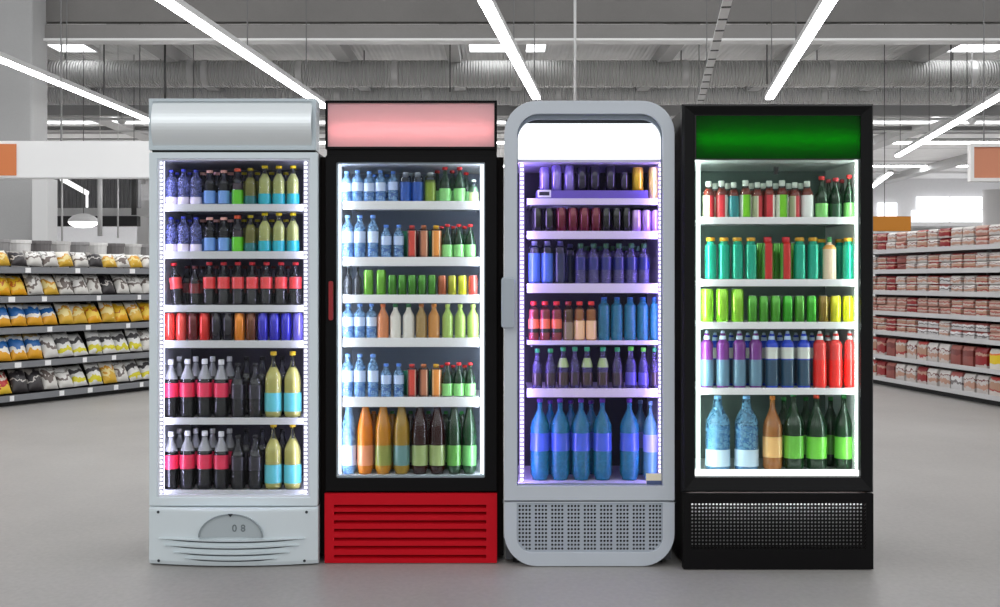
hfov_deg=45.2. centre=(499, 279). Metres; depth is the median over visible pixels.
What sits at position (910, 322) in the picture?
packet
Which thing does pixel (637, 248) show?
water bottle
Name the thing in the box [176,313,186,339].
drink can
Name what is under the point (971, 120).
dome camera
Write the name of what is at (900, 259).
packet
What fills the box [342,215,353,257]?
water bottle
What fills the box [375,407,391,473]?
soda bottle
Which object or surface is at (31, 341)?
snack bag
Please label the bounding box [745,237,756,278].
bottle
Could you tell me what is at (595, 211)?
drink can
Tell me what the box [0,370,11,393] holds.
snack bag
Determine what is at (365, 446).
soda bottle
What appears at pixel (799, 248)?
bottle
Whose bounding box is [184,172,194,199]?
water bottle
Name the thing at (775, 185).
juice bottle
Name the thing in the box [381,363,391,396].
water bottle
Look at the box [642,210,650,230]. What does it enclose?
drink can
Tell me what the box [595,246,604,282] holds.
water bottle
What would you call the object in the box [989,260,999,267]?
packet
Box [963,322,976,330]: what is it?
packet
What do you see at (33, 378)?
snack bag
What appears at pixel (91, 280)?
snack bag
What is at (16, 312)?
snack bag
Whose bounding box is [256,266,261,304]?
bottle
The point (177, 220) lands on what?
water bottle
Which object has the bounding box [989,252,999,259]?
packet
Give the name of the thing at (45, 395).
shelving unit
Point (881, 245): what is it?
packet
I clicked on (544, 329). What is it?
drink bottle
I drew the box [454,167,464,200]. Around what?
glass bottle
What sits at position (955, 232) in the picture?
packet
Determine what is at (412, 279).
drink can
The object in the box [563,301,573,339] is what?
drink bottle
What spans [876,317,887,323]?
packet
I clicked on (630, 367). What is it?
juice bottle
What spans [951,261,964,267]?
packet
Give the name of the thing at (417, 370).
drink can
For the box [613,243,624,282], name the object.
water bottle
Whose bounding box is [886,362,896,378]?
packet
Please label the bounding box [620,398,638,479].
soda bottle
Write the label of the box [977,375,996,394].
packet
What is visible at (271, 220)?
juice bottle
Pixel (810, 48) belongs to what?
beam
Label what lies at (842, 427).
soda bottle
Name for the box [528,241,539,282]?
drink bottle
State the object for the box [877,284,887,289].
packet
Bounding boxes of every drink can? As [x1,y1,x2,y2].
[165,313,174,339]
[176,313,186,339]
[187,313,198,339]
[199,313,209,339]
[211,313,221,339]
[222,313,233,339]
[234,313,244,339]
[246,313,256,339]
[258,313,268,339]
[269,313,279,339]
[281,313,291,339]
[293,313,302,339]
[363,270,373,294]
[376,270,385,294]
[388,275,396,294]
[398,275,406,294]
[402,231,406,256]
[402,370,406,394]
[408,275,416,294]
[417,231,418,256]
[417,370,418,394]
[418,275,426,294]
[428,275,435,294]
[429,231,430,256]
[429,370,430,394]
[438,275,446,294]
[448,275,456,294]
[458,275,466,294]
[468,275,477,294]
[532,208,542,230]
[539,167,548,189]
[544,208,553,230]
[551,165,561,189]
[556,207,566,230]
[564,165,573,189]
[567,207,577,230]
[577,166,586,189]
[579,207,589,230]
[589,166,599,189]
[591,207,600,230]
[602,208,610,230]
[605,166,615,189]
[612,208,620,230]
[621,172,627,189]
[622,208,630,230]
[632,167,643,189]
[632,210,640,230]
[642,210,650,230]
[649,167,657,197]
[651,210,657,230]
[700,288,713,321]
[715,288,728,321]
[731,288,743,321]
[747,295,756,321]
[755,243,762,278]
[759,296,767,321]
[768,296,770,321]
[770,295,780,321]
[773,243,780,278]
[780,296,782,321]
[782,295,792,321]
[791,243,794,278]
[794,295,804,321]
[806,295,816,321]
[818,296,827,321]
[828,297,829,321]
[830,296,840,321]
[842,296,852,321]
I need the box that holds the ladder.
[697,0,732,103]
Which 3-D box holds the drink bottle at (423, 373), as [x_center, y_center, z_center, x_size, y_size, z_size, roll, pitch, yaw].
[-0.340,0.449,5.353,0.046,0.148,0.046,0,0,9]
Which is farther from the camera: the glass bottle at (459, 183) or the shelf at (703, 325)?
the glass bottle at (459, 183)
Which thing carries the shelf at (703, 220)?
attached to the cooler at (732, 518)
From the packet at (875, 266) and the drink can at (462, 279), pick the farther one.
the packet at (875, 266)
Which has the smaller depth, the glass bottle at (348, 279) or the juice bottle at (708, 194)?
the juice bottle at (708, 194)
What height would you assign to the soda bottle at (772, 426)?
0.332 m
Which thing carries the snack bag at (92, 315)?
on the shelving unit at (45, 395)
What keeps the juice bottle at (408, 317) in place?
on the cooler at (373, 517)
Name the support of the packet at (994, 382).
on the shelving unit at (943, 391)
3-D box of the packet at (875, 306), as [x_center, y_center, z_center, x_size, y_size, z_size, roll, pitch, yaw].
[4.473,0.323,14.244,0.137,0.082,0.200,0,0,-10]
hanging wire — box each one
[103,45,104,94]
[164,45,165,97]
[449,45,450,91]
[766,24,767,83]
[950,24,951,91]
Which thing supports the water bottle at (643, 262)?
on the cooler at (615, 521)
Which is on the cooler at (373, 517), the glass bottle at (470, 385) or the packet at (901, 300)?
the glass bottle at (470, 385)
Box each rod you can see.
[61,179,62,240]
[117,179,118,237]
[574,0,575,100]
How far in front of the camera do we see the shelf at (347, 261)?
5.31 m
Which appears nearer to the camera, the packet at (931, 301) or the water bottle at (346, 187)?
the water bottle at (346, 187)
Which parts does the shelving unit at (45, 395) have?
price rail, price rail, price rail, price rail, price rail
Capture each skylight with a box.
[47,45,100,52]
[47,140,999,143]
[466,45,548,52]
[873,164,967,166]
[945,45,999,52]
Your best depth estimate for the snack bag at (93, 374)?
12.68 m
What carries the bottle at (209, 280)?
on the cooler at (211, 527)
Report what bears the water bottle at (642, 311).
on the cooler at (615, 521)
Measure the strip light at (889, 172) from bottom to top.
2.100 m
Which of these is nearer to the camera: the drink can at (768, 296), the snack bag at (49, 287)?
the drink can at (768, 296)
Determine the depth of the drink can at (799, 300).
5.21 m
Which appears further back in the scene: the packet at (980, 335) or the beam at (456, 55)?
the beam at (456, 55)
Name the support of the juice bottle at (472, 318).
on the cooler at (373, 517)
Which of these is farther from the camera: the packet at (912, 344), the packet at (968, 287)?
the packet at (912, 344)
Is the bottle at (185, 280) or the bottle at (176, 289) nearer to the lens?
the bottle at (176, 289)
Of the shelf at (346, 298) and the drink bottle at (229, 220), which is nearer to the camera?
the shelf at (346, 298)
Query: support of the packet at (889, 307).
on the shelving unit at (943, 391)
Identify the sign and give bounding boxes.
[0,0,151,178]
[873,24,910,230]
[968,0,999,181]
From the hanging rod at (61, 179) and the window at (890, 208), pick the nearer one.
the hanging rod at (61, 179)
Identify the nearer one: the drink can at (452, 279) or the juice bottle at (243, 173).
the drink can at (452, 279)
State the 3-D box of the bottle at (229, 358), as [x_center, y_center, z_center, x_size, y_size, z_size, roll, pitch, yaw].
[-1.228,0.478,5.450,0.062,0.262,0.062,0,0,-9]
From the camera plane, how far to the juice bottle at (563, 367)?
5.27 m
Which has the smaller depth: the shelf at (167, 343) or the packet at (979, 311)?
the shelf at (167, 343)
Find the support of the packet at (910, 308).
on the shelving unit at (943, 391)
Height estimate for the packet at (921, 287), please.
0.085 m
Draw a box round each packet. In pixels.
[873,234,878,242]
[873,264,878,269]
[873,276,878,283]
[873,296,877,303]
[873,304,878,309]
[873,336,878,353]
[873,359,882,375]
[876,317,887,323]
[877,233,888,241]
[877,242,886,249]
[877,256,888,263]
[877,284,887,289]
[877,297,887,303]
[877,324,886,330]
[877,337,887,354]
[877,361,889,376]
[878,264,885,269]
[878,276,887,283]
[878,304,886,310]
[886,241,896,249]
[886,263,898,269]
[886,304,896,310]
[886,324,897,331]
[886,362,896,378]
[887,256,897,262]
[887,276,896,283]
[887,284,897,290]
[887,297,898,304]
[887,317,897,324]
[887,338,896,355]
[888,232,897,241]
[896,241,907,248]
[896,276,907,283]
[896,339,908,357]
[896,363,910,380]
[897,231,908,240]
[897,256,906,262]
[897,263,906,268]
[897,284,906,290]
[897,297,911,304]
[897,305,907,311]
[897,318,912,325]
[897,325,907,332]
[906,255,923,262]
[906,263,917,268]
[906,284,918,290]
[906,365,918,382]
[907,231,917,239]
[907,240,917,247]
[907,276,917,283]
[907,298,918,304]
[907,305,917,311]
[907,319,919,325]
[907,326,918,333]
[907,340,918,358]
[917,230,928,239]
[917,239,928,247]
[917,262,929,268]
[917,276,928,283]
[917,284,929,290]
[917,306,929,312]
[917,341,929,360]
[917,366,932,383]
[918,255,928,261]
[918,298,928,305]
[918,319,929,326]
[918,327,928,333]
[927,276,940,283]
[927,368,944,385]
[928,229,939,238]
[928,238,941,246]
[928,254,940,261]
[928,262,941,268]
[928,298,944,305]
[928,320,943,327]
[928,328,940,334]
[928,342,945,361]
[929,284,940,290]
[929,306,940,313]
[939,228,953,237]
[939,254,958,261]
[939,284,952,291]
[939,299,952,306]
[939,321,957,328]
[939,329,951,335]
[939,344,956,363]
[940,238,951,246]
[940,276,950,283]
[940,369,955,387]
[941,262,951,268]
[941,307,951,313]
[950,276,964,283]
[950,329,964,336]
[951,227,963,236]
[951,237,963,245]
[951,253,965,260]
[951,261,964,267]
[951,284,965,291]
[951,307,964,314]
[951,345,966,364]
[951,371,969,389]
[952,299,964,306]
[952,322,963,329]
[963,226,976,236]
[963,236,976,244]
[963,299,978,307]
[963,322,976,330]
[963,330,977,338]
[963,346,976,366]
[964,253,976,260]
[964,261,976,267]
[964,276,976,283]
[964,284,978,291]
[964,308,976,315]
[964,373,983,391]
[975,300,990,307]
[975,347,995,368]
[976,225,989,235]
[976,235,990,244]
[976,252,993,260]
[976,261,989,267]
[976,276,989,283]
[976,308,990,315]
[976,323,990,331]
[977,284,990,291]
[977,331,990,339]
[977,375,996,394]
[989,224,999,234]
[989,235,999,243]
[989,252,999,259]
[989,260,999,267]
[989,276,999,283]
[989,284,999,291]
[989,300,999,308]
[989,377,999,395]
[990,309,999,316]
[990,324,999,332]
[990,332,999,340]
[990,349,999,369]
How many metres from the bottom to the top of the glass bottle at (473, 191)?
0.103 m
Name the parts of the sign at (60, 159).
orange panel, trim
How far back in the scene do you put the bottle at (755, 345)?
5.21 m
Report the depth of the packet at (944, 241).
12.58 m
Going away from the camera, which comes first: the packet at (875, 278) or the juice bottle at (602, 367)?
the juice bottle at (602, 367)
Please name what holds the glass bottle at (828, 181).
on the cooler at (732, 518)
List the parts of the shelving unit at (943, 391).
price rail, price rail, price rail, price rail, price rail, price rail, price rail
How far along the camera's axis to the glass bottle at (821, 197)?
5.21 m
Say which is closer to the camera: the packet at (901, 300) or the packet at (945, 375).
the packet at (945, 375)
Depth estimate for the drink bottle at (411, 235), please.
5.33 m
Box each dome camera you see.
[118,87,125,124]
[968,48,975,123]
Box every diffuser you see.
[49,45,93,50]
[68,221,96,227]
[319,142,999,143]
[469,45,545,50]
[949,45,999,50]
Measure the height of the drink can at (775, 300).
0.120 m
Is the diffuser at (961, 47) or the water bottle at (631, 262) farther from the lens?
the diffuser at (961, 47)
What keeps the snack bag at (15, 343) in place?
on the shelving unit at (45, 395)
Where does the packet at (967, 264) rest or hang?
on the shelving unit at (943, 391)
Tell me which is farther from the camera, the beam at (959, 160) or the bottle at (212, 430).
the beam at (959, 160)
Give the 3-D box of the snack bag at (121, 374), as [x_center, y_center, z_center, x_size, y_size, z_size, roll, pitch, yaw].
[-4.156,0.996,13.104,0.147,0.226,0.195,0,0,29]
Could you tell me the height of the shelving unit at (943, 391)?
1.760 m
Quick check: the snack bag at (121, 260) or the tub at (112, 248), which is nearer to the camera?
the snack bag at (121, 260)
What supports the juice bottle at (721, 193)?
on the cooler at (732, 518)
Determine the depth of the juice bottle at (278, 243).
5.29 m
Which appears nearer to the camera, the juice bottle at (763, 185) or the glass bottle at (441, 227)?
the juice bottle at (763, 185)
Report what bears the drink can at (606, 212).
on the cooler at (615, 521)
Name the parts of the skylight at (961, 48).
frame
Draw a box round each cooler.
[149,98,322,565]
[320,100,503,562]
[501,101,674,565]
[672,104,872,568]
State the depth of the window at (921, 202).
59.90 m
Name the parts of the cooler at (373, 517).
door handle, header panel, header frame, panel, door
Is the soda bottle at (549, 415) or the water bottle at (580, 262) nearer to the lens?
the water bottle at (580, 262)
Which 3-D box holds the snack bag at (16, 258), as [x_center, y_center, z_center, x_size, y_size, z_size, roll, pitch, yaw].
[-4.764,-0.209,11.845,0.127,0.153,0.194,0,0,32]
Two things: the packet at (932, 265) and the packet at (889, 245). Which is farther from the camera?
the packet at (889, 245)
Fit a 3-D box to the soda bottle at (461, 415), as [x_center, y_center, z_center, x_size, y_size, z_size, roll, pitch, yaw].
[-0.176,0.734,5.517,0.063,0.262,0.063,0,0,45]
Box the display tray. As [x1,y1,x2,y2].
[536,190,647,197]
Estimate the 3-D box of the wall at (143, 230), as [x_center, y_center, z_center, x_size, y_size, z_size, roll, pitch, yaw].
[-9.180,-0.850,34.150,2.210,2.833,0.300,0,0,0]
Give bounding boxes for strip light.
[0,0,193,121]
[156,0,325,107]
[477,0,540,99]
[765,0,837,99]
[873,170,892,187]
[894,45,999,156]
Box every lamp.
[60,179,88,207]
[68,48,96,227]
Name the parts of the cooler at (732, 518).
deflector plate, panel, header panel, header frame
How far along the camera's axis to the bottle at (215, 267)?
5.42 m
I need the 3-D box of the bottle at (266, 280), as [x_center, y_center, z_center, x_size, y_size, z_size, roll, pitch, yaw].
[-1.032,0.018,5.306,0.055,0.194,0.055,0,0,9]
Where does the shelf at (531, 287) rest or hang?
attached to the cooler at (615, 521)
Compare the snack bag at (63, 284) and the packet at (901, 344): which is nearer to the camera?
the snack bag at (63, 284)
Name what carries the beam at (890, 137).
attached to the ceiling
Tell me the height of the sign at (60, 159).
4.370 m
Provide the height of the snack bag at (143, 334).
0.237 m
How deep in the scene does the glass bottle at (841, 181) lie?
5.35 m
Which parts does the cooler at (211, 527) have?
header panel, header frame, panel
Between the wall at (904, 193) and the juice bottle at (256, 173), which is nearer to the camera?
the juice bottle at (256, 173)
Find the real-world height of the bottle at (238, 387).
0.242 m
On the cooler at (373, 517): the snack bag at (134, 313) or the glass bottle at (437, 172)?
the glass bottle at (437, 172)
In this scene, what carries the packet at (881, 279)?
on the packet at (880, 286)
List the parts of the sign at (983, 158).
sign frame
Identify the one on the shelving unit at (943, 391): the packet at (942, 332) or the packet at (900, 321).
the packet at (942, 332)
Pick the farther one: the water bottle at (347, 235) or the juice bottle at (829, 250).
the water bottle at (347, 235)
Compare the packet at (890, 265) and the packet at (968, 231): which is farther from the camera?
the packet at (890, 265)
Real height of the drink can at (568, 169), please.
0.132 m
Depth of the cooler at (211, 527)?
5.18 m
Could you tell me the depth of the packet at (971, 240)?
12.10 m
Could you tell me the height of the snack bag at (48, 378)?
0.234 m
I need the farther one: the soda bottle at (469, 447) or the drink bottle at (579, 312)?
the soda bottle at (469, 447)
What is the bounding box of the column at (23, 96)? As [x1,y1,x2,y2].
[0,0,46,239]
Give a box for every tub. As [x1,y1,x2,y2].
[0,239,10,266]
[10,240,31,266]
[31,240,51,266]
[51,241,70,267]
[70,242,89,267]
[89,243,107,267]
[107,243,124,267]
[124,244,141,267]
[141,244,148,268]
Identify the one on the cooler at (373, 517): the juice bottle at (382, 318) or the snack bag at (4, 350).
the juice bottle at (382, 318)
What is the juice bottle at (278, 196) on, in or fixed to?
on the cooler at (211, 527)
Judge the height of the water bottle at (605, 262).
0.182 m
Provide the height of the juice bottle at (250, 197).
0.167 m
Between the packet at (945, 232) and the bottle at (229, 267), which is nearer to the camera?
the bottle at (229, 267)
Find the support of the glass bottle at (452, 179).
on the cooler at (373, 517)
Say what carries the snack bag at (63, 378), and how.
on the shelving unit at (45, 395)
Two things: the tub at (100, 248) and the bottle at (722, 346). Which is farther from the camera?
the tub at (100, 248)
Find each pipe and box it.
[47,117,999,120]
[47,126,999,129]
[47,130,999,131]
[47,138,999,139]
[131,179,136,214]
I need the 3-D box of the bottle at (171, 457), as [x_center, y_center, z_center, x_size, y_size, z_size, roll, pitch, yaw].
[-1.457,0.797,5.312,0.067,0.255,0.067,0,0,-27]
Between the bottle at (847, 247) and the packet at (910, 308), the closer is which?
the bottle at (847, 247)
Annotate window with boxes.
[877,203,896,215]
[911,211,948,221]
[916,197,948,208]
[950,197,981,208]
[950,211,981,221]
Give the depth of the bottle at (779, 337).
5.35 m
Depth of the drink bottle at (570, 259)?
5.39 m
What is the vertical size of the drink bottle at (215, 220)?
0.154 m
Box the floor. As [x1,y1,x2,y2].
[0,314,999,606]
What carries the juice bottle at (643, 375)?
on the cooler at (615, 521)
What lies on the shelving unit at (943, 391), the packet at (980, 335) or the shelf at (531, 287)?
the packet at (980, 335)
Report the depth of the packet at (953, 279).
12.33 m
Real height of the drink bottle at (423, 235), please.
0.147 m
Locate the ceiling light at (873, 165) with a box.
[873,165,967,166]
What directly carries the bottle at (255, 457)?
on the cooler at (211, 527)
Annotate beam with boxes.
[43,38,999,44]
[45,25,999,37]
[46,0,999,23]
[47,50,999,86]
[47,87,999,105]
[47,105,999,116]
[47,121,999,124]
[47,132,999,133]
[93,121,148,140]
[107,24,221,90]
[310,24,370,90]
[319,148,967,148]
[439,24,465,90]
[509,24,528,105]
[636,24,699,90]
[747,24,849,90]
[857,24,999,90]
[873,121,945,149]
[873,171,967,173]
[875,153,967,183]
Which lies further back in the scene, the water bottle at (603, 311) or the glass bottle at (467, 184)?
the glass bottle at (467, 184)
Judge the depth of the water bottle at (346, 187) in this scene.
5.34 m
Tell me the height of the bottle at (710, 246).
0.187 m
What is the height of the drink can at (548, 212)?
0.108 m
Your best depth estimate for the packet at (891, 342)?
13.74 m
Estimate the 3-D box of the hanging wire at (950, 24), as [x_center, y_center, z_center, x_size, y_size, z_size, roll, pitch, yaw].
[7.893,-4.270,21.000,0.022,1.960,0.022,0,0,22]
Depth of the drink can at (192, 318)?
5.29 m
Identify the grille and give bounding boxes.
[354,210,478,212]
[517,503,662,551]
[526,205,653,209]
[691,503,865,548]
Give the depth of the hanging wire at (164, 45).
20.98 m
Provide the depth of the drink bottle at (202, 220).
5.43 m
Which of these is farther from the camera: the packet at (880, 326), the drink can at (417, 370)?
the packet at (880, 326)
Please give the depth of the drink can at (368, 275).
5.33 m
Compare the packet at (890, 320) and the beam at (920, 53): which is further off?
the beam at (920, 53)
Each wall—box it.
[55,179,140,207]
[57,179,999,243]
[57,208,148,216]
[57,216,139,226]
[137,200,148,244]
[873,222,981,295]
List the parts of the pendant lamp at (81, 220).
lamp shade, cord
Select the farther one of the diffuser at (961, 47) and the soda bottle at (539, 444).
the diffuser at (961, 47)
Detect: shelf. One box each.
[164,204,302,210]
[164,251,302,258]
[164,305,302,311]
[164,340,302,347]
[164,418,302,424]
[164,490,302,493]
[343,201,478,209]
[343,257,478,265]
[343,295,478,302]
[343,338,478,346]
[343,397,478,406]
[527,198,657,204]
[527,231,657,238]
[527,283,657,292]
[527,340,657,344]
[527,388,657,396]
[700,217,854,223]
[700,279,854,285]
[700,322,854,328]
[700,388,854,394]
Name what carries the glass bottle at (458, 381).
on the cooler at (373, 517)
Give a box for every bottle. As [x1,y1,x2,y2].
[164,359,178,417]
[164,431,178,489]
[165,170,176,203]
[165,217,176,250]
[169,263,183,304]
[173,356,185,414]
[173,428,185,484]
[174,172,182,199]
[174,219,182,246]
[177,169,189,203]
[177,216,189,250]
[180,359,194,417]
[180,430,194,489]
[182,266,190,304]
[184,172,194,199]
[184,219,194,245]
[189,266,200,304]
[189,356,201,414]
[189,428,202,484]
[190,170,201,203]
[190,217,201,250]
[197,359,212,417]
[197,430,212,489]
[198,172,207,203]
[198,219,208,250]
[199,266,204,304]
[203,262,215,304]
[204,170,215,203]
[204,217,215,250]
[206,356,218,414]
[206,428,218,484]
[211,219,221,250]
[212,172,221,203]
[214,266,218,304]
[214,359,228,417]
[214,431,228,489]
[217,262,229,304]
[218,170,229,203]
[218,217,229,250]
[223,356,235,414]
[223,428,235,484]
[225,219,235,250]
[226,172,234,203]
[228,266,233,304]
[231,363,245,417]
[231,434,245,489]
[232,168,243,203]
[232,215,243,250]
[232,262,243,304]
[240,172,246,195]
[240,219,246,242]
[240,356,252,414]
[240,428,252,484]
[242,266,247,304]
[244,168,256,203]
[244,215,256,250]
[246,262,258,304]
[248,363,262,417]
[248,434,262,489]
[255,172,259,203]
[255,219,259,250]
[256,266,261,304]
[256,356,266,414]
[256,428,266,484]
[258,166,270,203]
[258,213,270,250]
[260,262,272,304]
[264,351,281,417]
[264,425,281,489]
[269,172,273,203]
[269,219,273,250]
[271,266,275,304]
[272,166,284,203]
[272,213,284,250]
[275,262,286,304]
[279,356,286,414]
[279,428,286,484]
[283,172,288,203]
[283,219,288,250]
[284,351,301,417]
[284,425,301,489]
[285,266,290,304]
[287,165,298,203]
[287,213,298,250]
[289,262,301,304]
[342,171,351,202]
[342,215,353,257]
[342,304,353,337]
[342,354,353,396]
[342,407,355,473]
[344,266,351,294]
[352,170,362,200]
[354,215,365,256]
[354,266,361,294]
[354,304,365,337]
[354,354,365,396]
[357,407,373,473]
[364,171,374,200]
[366,304,376,337]
[367,215,378,256]
[367,354,378,396]
[371,411,376,468]
[375,170,385,200]
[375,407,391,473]
[377,304,388,337]
[381,225,391,256]
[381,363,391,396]
[385,174,388,200]
[388,171,397,200]
[389,411,395,468]
[390,304,400,337]
[393,225,403,256]
[393,363,403,396]
[393,407,409,473]
[400,172,410,200]
[403,304,414,337]
[407,173,416,200]
[407,225,416,256]
[407,364,416,396]
[407,411,413,468]
[412,172,422,200]
[412,407,427,473]
[416,304,426,337]
[419,225,428,256]
[419,364,428,396]
[425,172,435,200]
[425,411,431,468]
[428,304,439,337]
[429,407,444,473]
[431,225,440,256]
[431,364,440,396]
[435,170,439,200]
[439,167,450,200]
[439,226,443,256]
[439,365,443,394]
[442,224,452,256]
[442,304,452,337]
[442,362,452,396]
[443,411,448,468]
[447,407,460,473]
[449,170,454,200]
[451,226,455,240]
[451,365,455,378]
[453,224,463,256]
[453,362,463,396]
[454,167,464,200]
[455,304,465,337]
[459,411,464,468]
[462,226,466,256]
[462,365,466,394]
[462,407,476,473]
[464,172,470,200]
[465,224,475,256]
[465,362,475,396]
[467,304,478,337]
[469,180,477,200]
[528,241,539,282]
[528,301,538,339]
[530,398,548,479]
[532,349,541,387]
[539,301,550,339]
[541,241,552,282]
[545,348,555,387]
[545,400,554,473]
[551,301,561,339]
[551,398,569,479]
[554,241,565,282]
[557,347,568,387]
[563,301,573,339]
[566,244,575,282]
[566,400,575,473]
[570,347,579,387]
[571,398,590,479]
[574,301,584,339]
[575,243,585,282]
[581,347,592,387]
[582,246,591,282]
[586,301,596,339]
[586,400,595,473]
[588,243,598,282]
[593,398,611,479]
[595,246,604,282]
[597,347,608,387]
[598,297,609,339]
[600,243,611,282]
[608,246,616,282]
[611,297,622,339]
[612,347,622,387]
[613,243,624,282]
[620,246,629,282]
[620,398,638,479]
[624,297,635,339]
[625,346,636,387]
[626,243,636,282]
[633,246,641,282]
[635,400,645,473]
[637,297,647,339]
[638,243,649,282]
[638,347,648,387]
[643,401,657,479]
[650,297,657,339]
[650,347,657,387]
[700,331,712,387]
[703,181,714,216]
[705,237,715,278]
[705,395,729,468]
[712,183,717,216]
[712,333,717,385]
[715,181,726,216]
[716,331,729,387]
[718,237,729,278]
[725,183,729,216]
[728,182,738,216]
[728,333,733,385]
[731,237,742,278]
[733,331,745,387]
[734,395,758,468]
[739,180,750,216]
[744,333,750,385]
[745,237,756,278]
[749,183,753,216]
[749,331,761,387]
[752,182,762,216]
[761,183,765,192]
[761,333,766,385]
[762,237,772,278]
[762,396,781,468]
[763,181,774,216]
[765,331,778,387]
[773,183,778,216]
[776,180,787,216]
[777,333,782,385]
[778,397,787,466]
[780,237,791,278]
[781,331,793,387]
[783,395,803,468]
[786,183,790,216]
[789,182,799,216]
[792,333,798,385]
[793,237,805,278]
[797,331,810,387]
[798,183,802,216]
[800,397,809,466]
[801,181,812,216]
[806,395,826,468]
[807,237,818,278]
[809,333,814,385]
[813,331,826,387]
[815,176,827,216]
[817,239,825,278]
[823,237,835,278]
[824,397,836,466]
[825,333,830,385]
[826,179,830,216]
[829,178,841,216]
[829,331,842,387]
[834,395,851,468]
[835,239,843,278]
[839,179,843,216]
[842,238,852,278]
[843,175,853,216]
[844,331,853,387]
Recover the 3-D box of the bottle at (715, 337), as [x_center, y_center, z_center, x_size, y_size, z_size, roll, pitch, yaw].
[0.963,0.354,5.371,0.053,0.236,0.053,0,0,9]
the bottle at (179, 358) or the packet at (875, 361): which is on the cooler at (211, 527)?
the bottle at (179, 358)
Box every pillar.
[32,179,56,240]
[982,189,999,224]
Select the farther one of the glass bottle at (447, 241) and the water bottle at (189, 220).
the water bottle at (189, 220)
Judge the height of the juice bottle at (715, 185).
0.165 m
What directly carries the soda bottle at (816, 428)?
on the cooler at (732, 518)
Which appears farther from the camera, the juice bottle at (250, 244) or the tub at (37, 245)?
the tub at (37, 245)
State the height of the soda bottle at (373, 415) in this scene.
0.262 m
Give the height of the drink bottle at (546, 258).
0.192 m
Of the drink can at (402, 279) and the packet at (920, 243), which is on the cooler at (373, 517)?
the drink can at (402, 279)
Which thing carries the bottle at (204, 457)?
on the cooler at (211, 527)
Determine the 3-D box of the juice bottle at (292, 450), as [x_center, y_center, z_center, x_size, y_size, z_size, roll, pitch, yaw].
[-0.918,0.779,5.318,0.078,0.291,0.078,0,0,9]
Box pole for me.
[97,179,101,235]
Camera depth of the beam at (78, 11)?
20.10 m
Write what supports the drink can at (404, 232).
on the cooler at (373, 517)
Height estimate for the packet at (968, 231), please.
0.100 m
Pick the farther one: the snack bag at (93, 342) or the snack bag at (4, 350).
the snack bag at (93, 342)
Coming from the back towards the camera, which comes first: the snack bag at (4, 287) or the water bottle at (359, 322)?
the snack bag at (4, 287)
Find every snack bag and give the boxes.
[0,250,9,265]
[0,274,10,294]
[0,304,11,326]
[0,336,11,360]
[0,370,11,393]
[5,275,27,294]
[5,334,27,360]
[6,251,27,266]
[6,303,26,325]
[7,368,28,392]
[21,303,43,324]
[22,250,42,266]
[22,273,43,294]
[22,333,42,358]
[23,367,43,390]
[37,304,57,323]
[38,251,58,265]
[38,333,59,358]
[38,366,58,388]
[39,275,58,294]
[51,331,73,356]
[52,274,73,293]
[52,366,74,387]
[53,303,74,323]
[54,251,73,266]
[65,364,87,386]
[67,275,88,293]
[67,333,87,355]
[68,303,87,323]
[70,252,88,266]
[80,303,102,322]
[82,274,102,293]
[83,362,102,384]
[84,330,102,353]
[85,252,102,266]
[96,275,115,293]
[97,301,115,321]
[97,361,116,383]
[98,331,116,353]
[99,254,116,266]
[108,331,129,351]
[110,274,129,293]
[111,254,129,267]
[111,303,128,321]
[111,361,128,381]
[122,359,142,380]
[123,301,142,321]
[124,274,142,293]
[124,329,141,350]
[126,254,142,267]
[135,359,148,378]
[136,301,148,319]
[137,275,148,292]
[137,329,148,349]
[138,255,148,267]
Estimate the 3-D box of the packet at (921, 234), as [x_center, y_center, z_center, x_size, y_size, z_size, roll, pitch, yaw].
[4.647,-0.493,13.081,0.137,0.100,0.200,0,0,-8]
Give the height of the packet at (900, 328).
0.080 m
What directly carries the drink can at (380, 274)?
on the cooler at (373, 517)
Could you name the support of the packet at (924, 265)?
on the shelving unit at (943, 391)
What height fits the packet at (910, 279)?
0.085 m
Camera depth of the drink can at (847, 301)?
5.21 m
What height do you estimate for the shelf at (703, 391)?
0.029 m
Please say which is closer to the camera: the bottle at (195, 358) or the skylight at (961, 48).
the bottle at (195, 358)
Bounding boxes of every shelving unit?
[0,259,148,406]
[873,244,999,405]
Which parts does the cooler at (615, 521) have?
door handle, header panel, panel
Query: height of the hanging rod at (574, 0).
1.925 m
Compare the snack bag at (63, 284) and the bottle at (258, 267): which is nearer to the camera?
the bottle at (258, 267)
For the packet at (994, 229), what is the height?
0.100 m
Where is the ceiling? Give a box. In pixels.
[47,24,999,178]
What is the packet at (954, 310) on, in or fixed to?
on the shelving unit at (943, 391)
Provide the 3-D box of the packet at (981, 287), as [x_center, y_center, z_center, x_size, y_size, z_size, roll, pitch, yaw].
[4.845,0.086,11.923,0.137,0.085,0.200,0,0,-8]
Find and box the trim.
[911,226,967,227]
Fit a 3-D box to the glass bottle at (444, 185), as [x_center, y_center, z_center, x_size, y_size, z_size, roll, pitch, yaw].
[-0.245,-0.424,5.356,0.052,0.160,0.052,0,0,9]
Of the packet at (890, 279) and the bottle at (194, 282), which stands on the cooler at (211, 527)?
the bottle at (194, 282)

